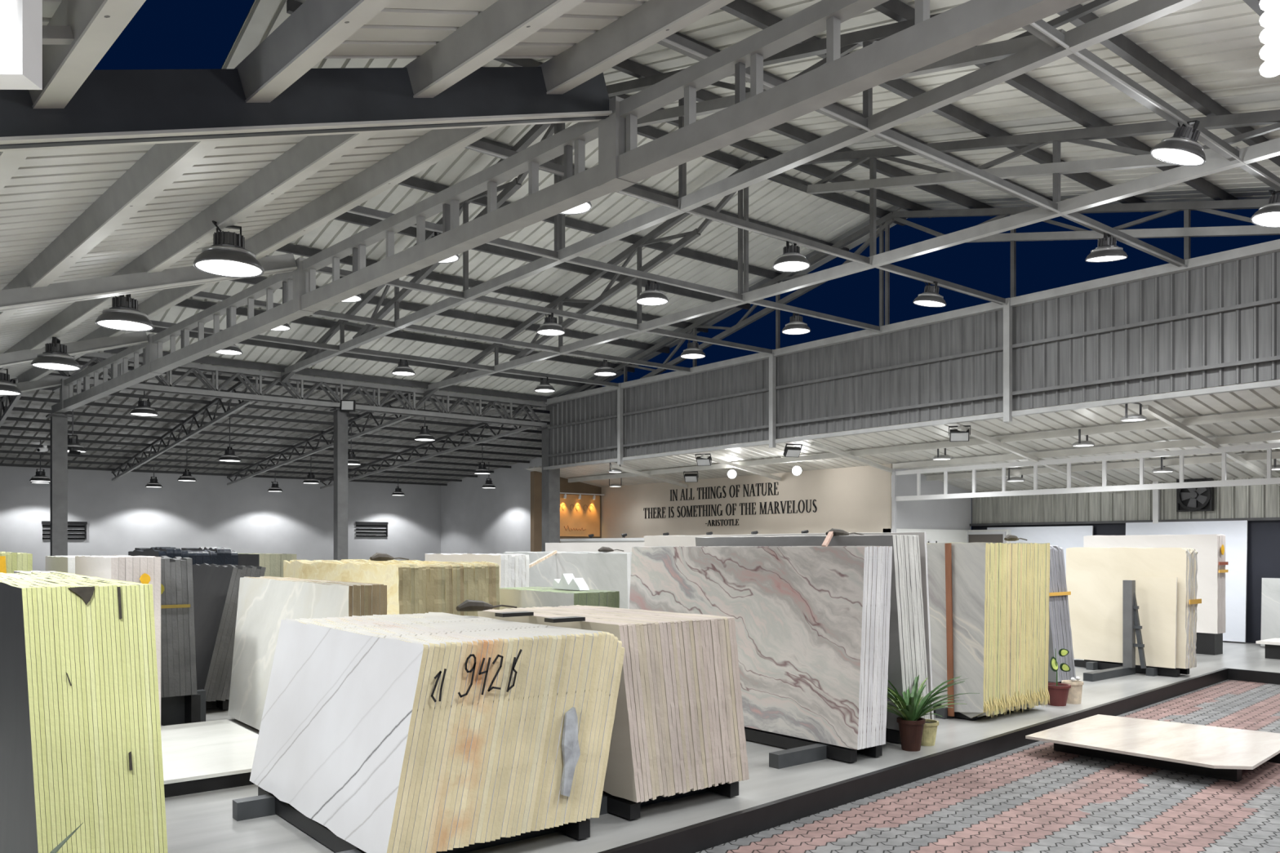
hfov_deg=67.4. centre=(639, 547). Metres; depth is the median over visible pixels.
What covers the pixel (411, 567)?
stone slab
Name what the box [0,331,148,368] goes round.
rafter
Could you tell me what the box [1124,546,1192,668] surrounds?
stone slab
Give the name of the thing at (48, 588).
stone slab
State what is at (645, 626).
stone slab
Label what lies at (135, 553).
stone slab
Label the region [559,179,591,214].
lamp
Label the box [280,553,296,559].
stone slab
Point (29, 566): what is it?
stone slab
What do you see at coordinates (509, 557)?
stone slab
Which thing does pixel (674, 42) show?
tie beam
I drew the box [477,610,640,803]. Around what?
stone slab
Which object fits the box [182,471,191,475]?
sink
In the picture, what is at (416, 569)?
stone slab
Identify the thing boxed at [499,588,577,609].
stone slab
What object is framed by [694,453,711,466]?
lamp
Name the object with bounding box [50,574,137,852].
stone slab
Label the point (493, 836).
stone slab
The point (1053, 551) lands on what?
stone slab
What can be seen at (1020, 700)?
stone slab
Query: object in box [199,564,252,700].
stone slab
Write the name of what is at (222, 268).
diffuser
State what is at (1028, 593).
stone slab
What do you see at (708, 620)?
stone slab
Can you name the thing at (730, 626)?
stone slab
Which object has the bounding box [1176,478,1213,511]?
exhaust fan
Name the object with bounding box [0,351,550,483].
ceiling
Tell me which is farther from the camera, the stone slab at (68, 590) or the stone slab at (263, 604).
the stone slab at (263, 604)
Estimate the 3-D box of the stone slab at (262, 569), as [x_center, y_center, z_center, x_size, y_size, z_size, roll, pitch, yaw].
[-4.712,0.892,10.779,0.363,1.393,2.014,0,0,-39]
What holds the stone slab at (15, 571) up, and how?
on the floor at (203, 822)
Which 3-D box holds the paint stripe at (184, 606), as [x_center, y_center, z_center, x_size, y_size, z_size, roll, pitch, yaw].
[-4.305,0.545,8.829,0.305,0.030,0.007,0,0,-39]
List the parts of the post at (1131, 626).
slanted leg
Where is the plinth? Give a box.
[1195,632,1222,655]
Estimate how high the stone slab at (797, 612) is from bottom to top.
1.584 m
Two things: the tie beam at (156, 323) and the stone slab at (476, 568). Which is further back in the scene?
the tie beam at (156, 323)
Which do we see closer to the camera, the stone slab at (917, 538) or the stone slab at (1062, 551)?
the stone slab at (917, 538)
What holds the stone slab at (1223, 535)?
on the floor at (203, 822)
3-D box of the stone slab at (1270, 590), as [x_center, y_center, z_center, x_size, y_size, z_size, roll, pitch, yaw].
[11.179,1.094,15.445,0.080,1.151,2.062,0,0,-39]
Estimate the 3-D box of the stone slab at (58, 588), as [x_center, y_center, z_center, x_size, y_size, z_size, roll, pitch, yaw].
[-2.784,0.860,4.371,0.089,1.440,2.306,0,0,-39]
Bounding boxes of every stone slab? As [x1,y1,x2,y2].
[0,551,17,573]
[0,552,6,566]
[0,572,86,852]
[0,573,76,852]
[0,573,81,852]
[0,575,66,852]
[0,575,71,852]
[0,577,57,852]
[0,577,62,852]
[0,578,52,852]
[0,579,47,852]
[0,581,42,852]
[5,573,95,852]
[6,553,12,573]
[9,573,100,852]
[10,573,91,852]
[13,570,31,573]
[13,573,105,852]
[17,552,27,571]
[17,553,22,570]
[18,572,114,852]
[18,573,109,852]
[26,553,32,571]
[27,573,123,852]
[30,570,48,573]
[30,573,128,852]
[31,572,132,852]
[35,574,119,852]
[40,572,146,852]
[42,573,141,852]
[45,555,75,573]
[48,573,150,852]
[49,572,159,852]
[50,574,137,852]
[57,571,168,852]
[57,572,163,852]
[66,574,155,852]
[75,555,118,580]
[91,555,125,581]
[108,555,133,582]
[114,555,160,724]
[118,555,139,582]
[125,555,146,583]
[128,550,166,556]
[134,546,173,558]
[143,546,181,557]
[146,555,196,695]
[146,556,154,610]
[160,557,168,697]
[160,639,163,697]
[161,557,174,697]
[169,558,186,696]
[169,561,180,696]
[177,558,191,695]
[181,546,224,564]
[181,550,188,557]
[183,550,203,564]
[184,550,209,564]
[187,551,195,564]
[190,546,231,564]
[191,550,217,564]
[192,564,237,701]
[192,564,247,701]
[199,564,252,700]
[200,563,256,701]
[206,568,242,702]
[209,564,266,577]
[225,568,260,699]
[227,577,352,730]
[231,551,238,565]
[237,553,264,576]
[239,553,270,576]
[249,619,428,852]
[250,577,356,615]
[254,577,360,616]
[257,553,275,577]
[257,577,364,616]
[258,577,368,615]
[260,576,376,615]
[263,553,280,577]
[265,577,372,615]
[266,576,379,614]
[269,576,383,614]
[271,553,291,561]
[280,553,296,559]
[280,554,286,577]
[283,560,403,614]
[285,618,434,852]
[289,560,406,613]
[289,560,410,613]
[293,560,414,613]
[295,618,444,852]
[299,617,450,852]
[306,560,418,613]
[308,617,461,852]
[310,618,456,852]
[312,560,422,613]
[313,617,466,852]
[317,560,426,613]
[317,623,439,852]
[320,560,445,613]
[322,560,434,612]
[322,617,477,851]
[326,617,483,851]
[327,560,438,612]
[328,619,472,852]
[335,617,493,848]
[339,560,457,614]
[339,617,498,848]
[340,617,488,849]
[341,559,471,615]
[344,616,503,846]
[347,560,460,615]
[351,615,513,843]
[352,559,481,600]
[355,559,467,615]
[357,617,508,844]
[361,615,524,842]
[364,616,518,843]
[365,561,453,613]
[367,559,478,616]
[368,615,528,840]
[369,560,475,616]
[373,614,537,837]
[377,562,449,613]
[379,614,542,837]
[381,562,430,613]
[383,585,386,614]
[384,614,547,836]
[388,617,533,839]
[391,614,552,835]
[393,559,499,609]
[397,613,565,831]
[397,614,561,832]
[401,613,570,831]
[401,615,556,833]
[404,560,493,609]
[404,613,575,830]
[414,613,584,827]
[416,561,463,615]
[419,614,580,828]
[425,553,504,587]
[425,613,589,826]
[425,613,597,824]
[427,564,441,612]
[428,612,602,822]
[429,553,507,587]
[433,553,511,587]
[435,614,593,825]
[437,612,606,822]
[440,561,485,602]
[447,553,525,586]
[448,613,610,822]
[457,553,522,586]
[461,553,528,586]
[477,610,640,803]
[481,564,488,603]
[485,609,644,802]
[486,608,648,801]
[491,564,496,609]
[492,608,652,799]
[498,609,656,799]
[499,587,582,605]
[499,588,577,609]
[502,552,629,608]
[502,608,667,796]
[502,609,660,796]
[505,551,631,595]
[508,587,586,605]
[510,608,675,795]
[510,609,663,795]
[511,551,631,553]
[511,554,518,587]
[511,556,515,587]
[513,587,591,605]
[514,608,671,796]
[517,608,679,793]
[518,586,603,606]
[518,587,595,606]
[520,608,682,794]
[523,586,607,607]
[525,607,690,792]
[527,586,611,607]
[527,608,686,793]
[531,606,697,791]
[534,586,615,608]
[534,588,599,606]
[536,586,619,608]
[537,608,693,789]
[539,607,701,790]
[542,606,707,788]
[544,607,704,789]
[545,542,644,552]
[546,606,711,787]
[555,606,718,786]
[557,606,721,783]
[559,607,715,785]
[560,605,724,784]
[564,605,728,782]
[568,605,736,782]
[573,606,732,783]
[575,604,742,781]
[577,605,738,782]
[581,633,614,821]
[585,605,746,781]
[586,636,617,818]
[587,605,749,780]
[590,640,622,817]
[595,647,624,817]
[629,546,866,750]
[641,546,868,749]
[644,532,933,719]
[648,546,872,748]
[662,546,875,748]
[689,546,881,746]
[693,546,885,746]
[695,534,904,730]
[697,546,888,745]
[699,546,892,744]
[707,534,906,693]
[716,546,871,749]
[868,546,877,747]
[870,546,879,746]
[875,546,884,746]
[881,546,890,745]
[896,534,908,692]
[898,535,909,688]
[899,535,911,693]
[902,534,917,693]
[902,535,913,688]
[903,535,915,684]
[907,535,921,717]
[909,534,923,718]
[911,535,924,718]
[912,535,926,719]
[915,535,928,719]
[916,535,930,719]
[926,542,987,716]
[926,542,992,718]
[951,542,1001,715]
[959,543,990,718]
[977,543,995,717]
[981,542,999,715]
[986,525,1093,577]
[992,542,997,712]
[999,543,1004,712]
[999,543,1005,715]
[1001,542,1011,711]
[1003,543,1007,712]
[1004,543,1009,711]
[1004,543,1022,711]
[1005,542,1017,711]
[1009,543,1014,709]
[1010,543,1016,711]
[1012,542,1032,711]
[1013,542,1020,711]
[1020,543,1024,711]
[1020,543,1026,706]
[1020,543,1029,709]
[1026,543,1034,708]
[1026,544,1030,707]
[1031,542,1036,708]
[1034,543,1038,706]
[1034,543,1040,706]
[1034,543,1044,706]
[1036,542,1048,705]
[1038,542,1049,705]
[1038,544,1042,704]
[1042,543,1046,706]
[1048,584,1060,682]
[1048,591,1057,682]
[1049,545,1066,679]
[1049,546,1065,679]
[1049,548,1063,680]
[1049,563,1062,681]
[1052,545,1072,679]
[1053,547,1069,679]
[1055,548,1070,679]
[1059,547,1075,679]
[1059,548,1073,677]
[1066,547,1187,669]
[1083,534,1218,634]
[1083,546,1198,666]
[1086,534,1221,633]
[1095,547,1191,668]
[1100,534,1219,633]
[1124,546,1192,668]
[1125,520,1248,642]
[1135,576,1177,668]
[1145,534,1222,633]
[1184,547,1194,667]
[1186,551,1191,668]
[1191,556,1193,659]
[1193,551,1197,667]
[1218,535,1220,633]
[1222,534,1223,633]
[1222,534,1224,632]
[1222,537,1223,633]
[1224,535,1225,632]
[1260,577,1279,646]
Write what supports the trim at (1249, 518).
attached to the wall at (1254, 500)
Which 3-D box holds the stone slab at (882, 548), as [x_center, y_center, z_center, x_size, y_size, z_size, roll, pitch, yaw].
[0.989,0.785,8.788,0.115,1.590,2.942,0,0,-39]
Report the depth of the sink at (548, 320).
15.21 m
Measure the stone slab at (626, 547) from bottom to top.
1.760 m
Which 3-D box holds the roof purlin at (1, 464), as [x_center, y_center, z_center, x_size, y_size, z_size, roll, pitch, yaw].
[-16.983,-2.584,32.372,23.100,0.080,0.060,0,0,-39]
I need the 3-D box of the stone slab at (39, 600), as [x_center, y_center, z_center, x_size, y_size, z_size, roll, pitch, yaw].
[-2.830,0.860,4.333,0.089,1.440,2.302,0,0,-39]
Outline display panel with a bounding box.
[560,493,599,537]
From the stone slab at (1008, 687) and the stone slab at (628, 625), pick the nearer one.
the stone slab at (628, 625)
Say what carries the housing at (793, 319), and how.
in the lamp at (796, 326)
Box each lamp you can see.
[0,0,42,89]
[0,368,22,395]
[29,440,50,481]
[31,337,80,370]
[31,469,49,483]
[67,409,86,453]
[95,293,154,331]
[129,381,158,416]
[145,466,162,487]
[177,448,196,481]
[192,220,264,278]
[214,344,242,355]
[217,406,240,462]
[267,481,282,492]
[269,323,290,331]
[302,472,319,484]
[339,275,361,302]
[339,400,355,417]
[347,417,360,465]
[391,357,415,375]
[391,478,404,495]
[413,402,435,440]
[431,231,459,262]
[473,437,490,474]
[481,478,496,488]
[534,377,555,392]
[536,312,564,335]
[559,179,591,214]
[593,360,616,376]
[608,462,622,472]
[608,478,621,487]
[621,533,626,537]
[635,280,668,306]
[680,339,705,359]
[683,471,698,482]
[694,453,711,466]
[727,469,737,479]
[751,530,758,534]
[772,240,810,271]
[782,312,810,334]
[782,443,802,457]
[791,465,802,475]
[800,529,808,533]
[912,281,946,306]
[932,448,951,460]
[948,425,970,441]
[1006,467,1024,481]
[1071,429,1094,447]
[1084,232,1127,262]
[1120,402,1146,422]
[1150,120,1205,166]
[1151,456,1173,472]
[1250,190,1279,227]
[1258,0,1279,77]
[1271,458,1279,470]
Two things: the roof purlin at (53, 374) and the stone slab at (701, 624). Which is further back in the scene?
the roof purlin at (53, 374)
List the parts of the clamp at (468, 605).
handle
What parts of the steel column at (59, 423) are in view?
cap plate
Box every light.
[160,583,164,594]
[1221,544,1224,555]
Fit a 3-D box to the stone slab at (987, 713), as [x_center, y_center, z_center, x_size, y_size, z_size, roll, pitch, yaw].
[2.723,0.803,10.141,0.038,1.705,2.236,2,-1,-39]
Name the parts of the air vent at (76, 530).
rail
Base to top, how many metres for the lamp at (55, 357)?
0.369 m
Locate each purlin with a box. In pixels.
[0,0,146,191]
[0,0,393,324]
[0,0,585,373]
[0,395,542,442]
[0,426,529,463]
[0,434,511,468]
[0,442,493,472]
[0,449,477,477]
[0,457,462,481]
[0,463,447,485]
[4,406,542,450]
[4,417,542,457]
[17,0,734,382]
[41,386,542,433]
[48,373,550,424]
[75,360,550,413]
[103,346,552,402]
[147,326,602,388]
[174,298,634,372]
[228,276,669,353]
[275,244,707,333]
[286,0,906,226]
[333,212,750,310]
[397,176,787,281]
[478,137,848,251]
[493,57,932,217]
[568,408,1279,482]
[611,58,995,216]
[674,31,1053,201]
[720,0,1146,213]
[873,0,1238,210]
[892,431,1279,469]
[926,451,1279,480]
[1057,4,1279,166]
[1243,0,1264,16]
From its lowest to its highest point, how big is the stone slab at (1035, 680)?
1.689 m
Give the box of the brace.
[42,25,74,44]
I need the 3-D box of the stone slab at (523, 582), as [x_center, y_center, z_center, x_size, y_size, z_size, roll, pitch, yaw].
[-2.044,0.841,12.475,0.048,1.518,2.014,0,0,-39]
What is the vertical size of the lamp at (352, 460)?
1.253 m
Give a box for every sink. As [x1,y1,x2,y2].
[0,372,12,383]
[35,471,46,476]
[42,342,70,355]
[67,438,79,444]
[109,296,140,311]
[136,400,151,408]
[149,478,158,483]
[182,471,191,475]
[209,231,246,249]
[224,449,235,455]
[271,483,278,487]
[306,474,315,479]
[347,453,356,459]
[394,488,401,492]
[397,360,409,367]
[418,428,430,434]
[477,464,486,469]
[484,480,493,484]
[538,379,550,385]
[543,316,558,324]
[599,361,610,367]
[644,283,660,291]
[685,342,698,349]
[781,244,799,255]
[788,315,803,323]
[921,285,940,295]
[1095,236,1118,248]
[1172,125,1200,142]
[1268,194,1279,204]
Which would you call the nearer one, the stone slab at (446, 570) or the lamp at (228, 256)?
the lamp at (228, 256)
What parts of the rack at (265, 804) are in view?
cross rail, cross rail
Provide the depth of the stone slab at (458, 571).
9.46 m
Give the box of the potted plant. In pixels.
[1048,648,1071,706]
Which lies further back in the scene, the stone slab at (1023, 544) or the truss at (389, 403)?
the truss at (389, 403)
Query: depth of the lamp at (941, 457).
17.34 m
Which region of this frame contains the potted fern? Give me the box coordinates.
[886,675,979,751]
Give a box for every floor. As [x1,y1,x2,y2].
[164,640,1279,852]
[696,680,1279,852]
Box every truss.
[0,378,23,426]
[51,0,1088,414]
[111,376,253,480]
[226,393,412,485]
[280,0,1202,382]
[320,406,533,488]
[423,109,1279,397]
[546,198,1279,410]
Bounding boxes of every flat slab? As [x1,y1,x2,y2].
[160,719,258,797]
[1025,714,1279,782]
[1255,638,1279,659]
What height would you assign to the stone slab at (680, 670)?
1.106 m
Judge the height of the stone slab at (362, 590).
1.380 m
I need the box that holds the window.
[967,531,1006,542]
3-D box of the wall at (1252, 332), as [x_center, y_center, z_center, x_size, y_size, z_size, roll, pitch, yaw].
[5.183,-2.930,15.395,0.036,1.660,24.000,0,0,-39]
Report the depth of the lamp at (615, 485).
25.05 m
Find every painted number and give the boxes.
[431,668,446,702]
[457,648,522,697]
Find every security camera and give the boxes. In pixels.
[36,445,48,452]
[68,448,80,455]
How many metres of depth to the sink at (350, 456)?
25.94 m
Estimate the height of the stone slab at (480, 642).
1.089 m
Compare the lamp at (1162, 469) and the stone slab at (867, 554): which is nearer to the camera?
the stone slab at (867, 554)
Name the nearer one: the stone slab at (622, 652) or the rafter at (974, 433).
the stone slab at (622, 652)
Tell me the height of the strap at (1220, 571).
0.045 m
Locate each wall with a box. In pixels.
[0,466,440,571]
[440,457,542,554]
[530,471,601,551]
[550,251,1279,466]
[560,540,644,542]
[601,463,892,537]
[883,528,968,542]
[896,468,971,529]
[971,475,1279,643]
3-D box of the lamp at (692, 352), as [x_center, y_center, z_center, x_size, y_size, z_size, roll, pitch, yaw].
[0.949,-3.572,17.188,0.454,0.305,0.454,0,0,-36]
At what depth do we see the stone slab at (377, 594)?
7.22 m
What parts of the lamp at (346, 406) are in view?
glass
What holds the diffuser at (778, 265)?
attached to the lamp at (791, 260)
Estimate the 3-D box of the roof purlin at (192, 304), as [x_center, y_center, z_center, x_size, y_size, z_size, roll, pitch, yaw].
[-4.398,-4.295,19.753,10.900,0.130,0.070,0,0,-39]
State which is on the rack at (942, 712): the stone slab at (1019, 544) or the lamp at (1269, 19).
the stone slab at (1019, 544)
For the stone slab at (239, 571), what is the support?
on the rack at (224, 705)
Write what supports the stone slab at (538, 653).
on the rack at (265, 804)
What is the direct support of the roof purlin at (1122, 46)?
attached to the ceiling at (1215, 46)
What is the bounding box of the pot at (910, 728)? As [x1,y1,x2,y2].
[897,716,925,751]
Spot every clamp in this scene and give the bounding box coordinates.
[369,552,408,560]
[456,600,516,611]
[598,546,623,551]
[825,528,864,536]
[1004,534,1027,541]
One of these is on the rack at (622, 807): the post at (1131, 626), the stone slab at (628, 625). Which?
the stone slab at (628, 625)
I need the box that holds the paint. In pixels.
[139,573,150,584]
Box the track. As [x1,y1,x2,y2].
[560,492,604,495]
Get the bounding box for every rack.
[160,689,205,725]
[205,699,229,710]
[232,786,590,852]
[599,781,738,820]
[744,727,882,768]
[885,728,900,743]
[933,704,1032,719]
[1074,659,1189,676]
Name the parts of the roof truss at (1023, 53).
post, post, post, post, post, post, post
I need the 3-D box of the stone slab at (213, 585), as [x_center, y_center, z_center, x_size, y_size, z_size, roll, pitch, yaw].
[-4.933,0.892,10.602,0.363,1.393,2.014,0,0,-39]
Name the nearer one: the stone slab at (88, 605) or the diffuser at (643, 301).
the stone slab at (88, 605)
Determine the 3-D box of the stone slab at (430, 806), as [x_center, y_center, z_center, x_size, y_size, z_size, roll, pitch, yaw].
[-1.695,1.030,5.757,0.241,1.085,2.157,0,0,-39]
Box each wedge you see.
[494,611,533,617]
[544,616,585,622]
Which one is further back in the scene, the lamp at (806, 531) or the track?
the track
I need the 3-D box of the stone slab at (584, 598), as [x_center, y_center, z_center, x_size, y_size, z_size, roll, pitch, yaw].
[-1.008,1.019,9.846,0.048,1.163,1.510,0,0,-39]
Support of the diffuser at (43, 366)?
attached to the lamp at (55, 357)
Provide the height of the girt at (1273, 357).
0.050 m
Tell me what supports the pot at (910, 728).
attached to the potted fern
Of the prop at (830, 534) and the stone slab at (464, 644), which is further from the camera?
the prop at (830, 534)
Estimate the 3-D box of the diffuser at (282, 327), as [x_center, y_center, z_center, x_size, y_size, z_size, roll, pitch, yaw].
[-5.683,-3.427,14.935,0.424,0.006,0.424,0,0,39]
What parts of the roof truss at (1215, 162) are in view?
post, post, post, post, post, post, post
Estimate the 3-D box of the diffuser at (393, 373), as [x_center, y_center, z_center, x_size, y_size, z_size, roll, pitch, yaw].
[-4.662,-3.427,18.900,0.424,0.006,0.424,0,0,30]
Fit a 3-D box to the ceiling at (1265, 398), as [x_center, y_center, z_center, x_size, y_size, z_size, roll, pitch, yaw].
[7.513,-1.674,17.025,5.606,0.948,26.880,0,0,-39]
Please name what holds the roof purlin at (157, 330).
attached to the ceiling at (771, 202)
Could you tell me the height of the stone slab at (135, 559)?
1.521 m
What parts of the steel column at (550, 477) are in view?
cap plate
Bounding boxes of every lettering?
[643,499,817,518]
[670,482,778,501]
[705,519,738,526]
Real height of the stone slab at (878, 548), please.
1.584 m
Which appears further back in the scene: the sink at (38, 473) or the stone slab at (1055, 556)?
the sink at (38, 473)
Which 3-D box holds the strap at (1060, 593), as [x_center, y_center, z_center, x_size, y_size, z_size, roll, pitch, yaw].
[4.968,0.550,11.337,0.480,0.040,0.015,0,0,-39]
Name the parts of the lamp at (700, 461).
glass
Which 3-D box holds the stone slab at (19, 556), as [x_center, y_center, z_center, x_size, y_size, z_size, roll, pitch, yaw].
[-7.661,0.836,11.673,0.048,1.528,1.800,0,0,-39]
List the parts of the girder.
post, post, post, post, post, post, post, post, post, post, post, post, post, post, post, post, post, post, post, post, post, post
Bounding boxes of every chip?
[49,822,83,852]
[65,671,71,686]
[67,586,94,604]
[117,586,122,619]
[128,751,133,770]
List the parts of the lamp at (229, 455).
rod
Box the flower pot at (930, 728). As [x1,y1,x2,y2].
[920,719,938,746]
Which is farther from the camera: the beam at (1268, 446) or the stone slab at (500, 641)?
the beam at (1268, 446)
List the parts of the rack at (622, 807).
cross rail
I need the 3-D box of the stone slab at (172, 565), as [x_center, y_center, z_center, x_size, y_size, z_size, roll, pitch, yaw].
[-4.925,0.747,9.645,0.090,1.265,2.006,0,0,-39]
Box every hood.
[41,520,87,524]
[355,521,388,524]
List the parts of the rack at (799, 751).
cross rail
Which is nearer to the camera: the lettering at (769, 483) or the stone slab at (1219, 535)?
the stone slab at (1219, 535)
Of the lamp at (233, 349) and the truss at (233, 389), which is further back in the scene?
the truss at (233, 389)
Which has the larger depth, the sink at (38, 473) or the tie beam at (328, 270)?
the sink at (38, 473)
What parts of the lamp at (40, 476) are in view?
rod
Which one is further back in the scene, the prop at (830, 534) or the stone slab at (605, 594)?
the stone slab at (605, 594)
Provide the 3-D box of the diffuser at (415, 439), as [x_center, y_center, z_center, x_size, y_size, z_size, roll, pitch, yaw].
[-5.416,-2.708,24.131,0.488,0.007,0.488,0,0,41]
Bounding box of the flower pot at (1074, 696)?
[1061,676,1083,704]
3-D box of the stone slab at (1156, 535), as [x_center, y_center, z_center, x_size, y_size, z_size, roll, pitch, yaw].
[8.499,0.578,15.961,0.034,1.565,2.128,0,0,-39]
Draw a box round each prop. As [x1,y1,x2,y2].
[528,550,556,568]
[821,531,833,546]
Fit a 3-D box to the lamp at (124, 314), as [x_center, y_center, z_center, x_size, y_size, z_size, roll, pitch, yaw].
[-5.443,-2.525,10.136,0.550,0.369,0.550,0,0,-43]
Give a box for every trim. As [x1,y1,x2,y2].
[560,537,644,541]
[968,529,1011,542]
[969,517,1279,526]
[1152,481,1159,524]
[1227,668,1279,684]
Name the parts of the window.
panel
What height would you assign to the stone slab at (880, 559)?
1.592 m
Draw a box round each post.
[617,382,622,464]
[768,349,775,448]
[891,469,896,533]
[1003,297,1012,422]
[1083,580,1146,681]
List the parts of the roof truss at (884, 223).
post, post, post, post, post, post, post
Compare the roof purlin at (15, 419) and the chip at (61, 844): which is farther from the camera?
the roof purlin at (15, 419)
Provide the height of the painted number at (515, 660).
0.226 m
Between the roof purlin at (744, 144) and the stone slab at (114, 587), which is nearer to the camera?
the stone slab at (114, 587)
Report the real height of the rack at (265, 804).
0.113 m
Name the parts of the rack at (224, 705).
cross rail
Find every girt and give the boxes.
[547,297,1279,429]
[547,355,1279,457]
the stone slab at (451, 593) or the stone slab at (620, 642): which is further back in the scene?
the stone slab at (451, 593)
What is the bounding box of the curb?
[598,667,1227,852]
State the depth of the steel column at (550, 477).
24.89 m
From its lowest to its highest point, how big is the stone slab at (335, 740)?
1.085 m
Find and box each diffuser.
[0,0,15,67]
[0,390,20,395]
[32,363,79,369]
[97,320,152,330]
[131,413,157,416]
[195,259,262,276]
[216,350,241,354]
[271,325,289,330]
[342,296,360,302]
[392,372,414,375]
[414,439,433,440]
[440,255,457,262]
[534,389,554,392]
[537,329,564,335]
[561,202,590,213]
[595,372,615,375]
[636,297,666,305]
[680,354,704,358]
[773,261,808,271]
[782,328,809,334]
[914,300,945,306]
[1073,444,1093,446]
[1086,255,1125,262]
[1121,418,1143,421]
[1151,148,1203,164]
[1252,212,1279,226]
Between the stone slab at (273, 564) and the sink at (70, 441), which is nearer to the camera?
the stone slab at (273, 564)
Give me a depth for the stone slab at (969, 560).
9.46 m
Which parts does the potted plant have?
stem, pot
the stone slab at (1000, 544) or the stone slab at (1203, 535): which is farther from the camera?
the stone slab at (1203, 535)
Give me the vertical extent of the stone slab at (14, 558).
1.545 m
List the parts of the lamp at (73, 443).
rod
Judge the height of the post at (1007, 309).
1.880 m
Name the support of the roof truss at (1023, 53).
attached to the girder
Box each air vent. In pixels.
[41,520,87,539]
[355,521,388,537]
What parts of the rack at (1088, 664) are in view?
cross rail, cross rail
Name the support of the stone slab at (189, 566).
on the rack at (175, 710)
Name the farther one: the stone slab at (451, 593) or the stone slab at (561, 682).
the stone slab at (451, 593)
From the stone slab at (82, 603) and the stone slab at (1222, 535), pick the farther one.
the stone slab at (1222, 535)
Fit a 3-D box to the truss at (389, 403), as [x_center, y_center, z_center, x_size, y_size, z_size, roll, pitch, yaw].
[-10.175,-2.974,28.773,0.070,1.478,15.005,0,0,-39]
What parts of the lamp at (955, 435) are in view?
glass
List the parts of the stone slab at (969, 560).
strip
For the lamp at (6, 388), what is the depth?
14.40 m
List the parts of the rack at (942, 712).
cross rail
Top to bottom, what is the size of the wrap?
0.500 m
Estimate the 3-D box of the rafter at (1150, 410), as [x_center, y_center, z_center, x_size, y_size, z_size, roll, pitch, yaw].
[9.033,-1.513,14.898,5.261,0.913,0.070,0,0,-39]
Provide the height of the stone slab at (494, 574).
1.446 m
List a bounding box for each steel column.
[45,413,71,555]
[329,408,347,560]
[537,426,559,551]
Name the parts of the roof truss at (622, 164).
gusset plate, post, post, post, post, post, post, post, post, post, post, post, gusset plate, post, post, post, post, post, post, post, post, post, post, post, post, gusset plate, post, post, post, post, post, post, post, post, post, post, post, post, gusset plate, post, post, post, post, post, post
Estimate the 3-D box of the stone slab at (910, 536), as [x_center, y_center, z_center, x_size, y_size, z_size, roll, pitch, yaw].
[1.617,0.736,9.294,0.202,1.689,2.506,0,0,-39]
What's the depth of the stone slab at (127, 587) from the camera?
3.61 m
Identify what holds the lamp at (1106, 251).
hanging from the tie beam at (674, 42)
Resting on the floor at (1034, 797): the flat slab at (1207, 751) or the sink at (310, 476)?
the flat slab at (1207, 751)
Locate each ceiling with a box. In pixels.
[0,129,431,379]
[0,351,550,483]
[42,0,62,25]
[96,0,907,405]
[323,0,648,58]
[524,378,1279,492]
[529,0,1279,209]
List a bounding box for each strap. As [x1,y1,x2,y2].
[1048,591,1071,595]
[1189,599,1201,604]
[1218,561,1228,564]
[1218,569,1228,573]
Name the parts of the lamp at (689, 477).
glass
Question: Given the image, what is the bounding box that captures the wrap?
[560,706,580,796]
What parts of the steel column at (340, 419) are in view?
cap plate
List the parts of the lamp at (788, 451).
glass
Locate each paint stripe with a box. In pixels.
[0,555,6,573]
[160,604,190,608]
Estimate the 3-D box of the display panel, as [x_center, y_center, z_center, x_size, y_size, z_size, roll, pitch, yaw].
[-1.755,-0.880,26.648,1.580,1.160,0.046,0,0,-39]
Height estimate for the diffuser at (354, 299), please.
0.006 m
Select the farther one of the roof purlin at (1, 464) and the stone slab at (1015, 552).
the roof purlin at (1, 464)
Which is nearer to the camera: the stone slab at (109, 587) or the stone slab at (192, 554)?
the stone slab at (109, 587)
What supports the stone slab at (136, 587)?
on the rack
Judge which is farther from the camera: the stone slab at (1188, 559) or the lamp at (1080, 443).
the lamp at (1080, 443)
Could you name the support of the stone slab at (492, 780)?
on the rack at (265, 804)
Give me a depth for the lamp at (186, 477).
28.73 m
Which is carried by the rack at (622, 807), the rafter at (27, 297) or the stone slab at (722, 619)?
the stone slab at (722, 619)
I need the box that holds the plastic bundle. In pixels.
[552,573,589,590]
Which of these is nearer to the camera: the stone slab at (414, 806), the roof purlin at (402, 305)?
the stone slab at (414, 806)
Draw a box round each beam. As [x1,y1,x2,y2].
[150,320,619,387]
[191,291,690,373]
[265,255,774,355]
[346,205,881,332]
[464,140,1007,305]
[542,379,1279,470]
[545,239,1279,404]
[656,33,1187,267]
[895,442,1279,501]
[1022,19,1279,191]
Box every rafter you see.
[0,66,612,151]
[0,253,297,311]
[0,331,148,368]
[0,375,61,396]
[609,464,687,487]
[701,453,781,480]
[811,441,892,472]
[957,425,1114,493]
[1142,404,1279,485]
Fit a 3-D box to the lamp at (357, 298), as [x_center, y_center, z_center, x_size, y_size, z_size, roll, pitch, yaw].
[-4.054,-3.572,13.165,0.454,0.305,0.454,0,0,-6]
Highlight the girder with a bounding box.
[13,351,546,427]
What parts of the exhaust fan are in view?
blade, blade, blade, blade, blade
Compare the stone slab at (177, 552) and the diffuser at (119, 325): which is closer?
the diffuser at (119, 325)
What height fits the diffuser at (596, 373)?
0.006 m
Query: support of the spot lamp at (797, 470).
hanging from the ceiling at (1265, 398)

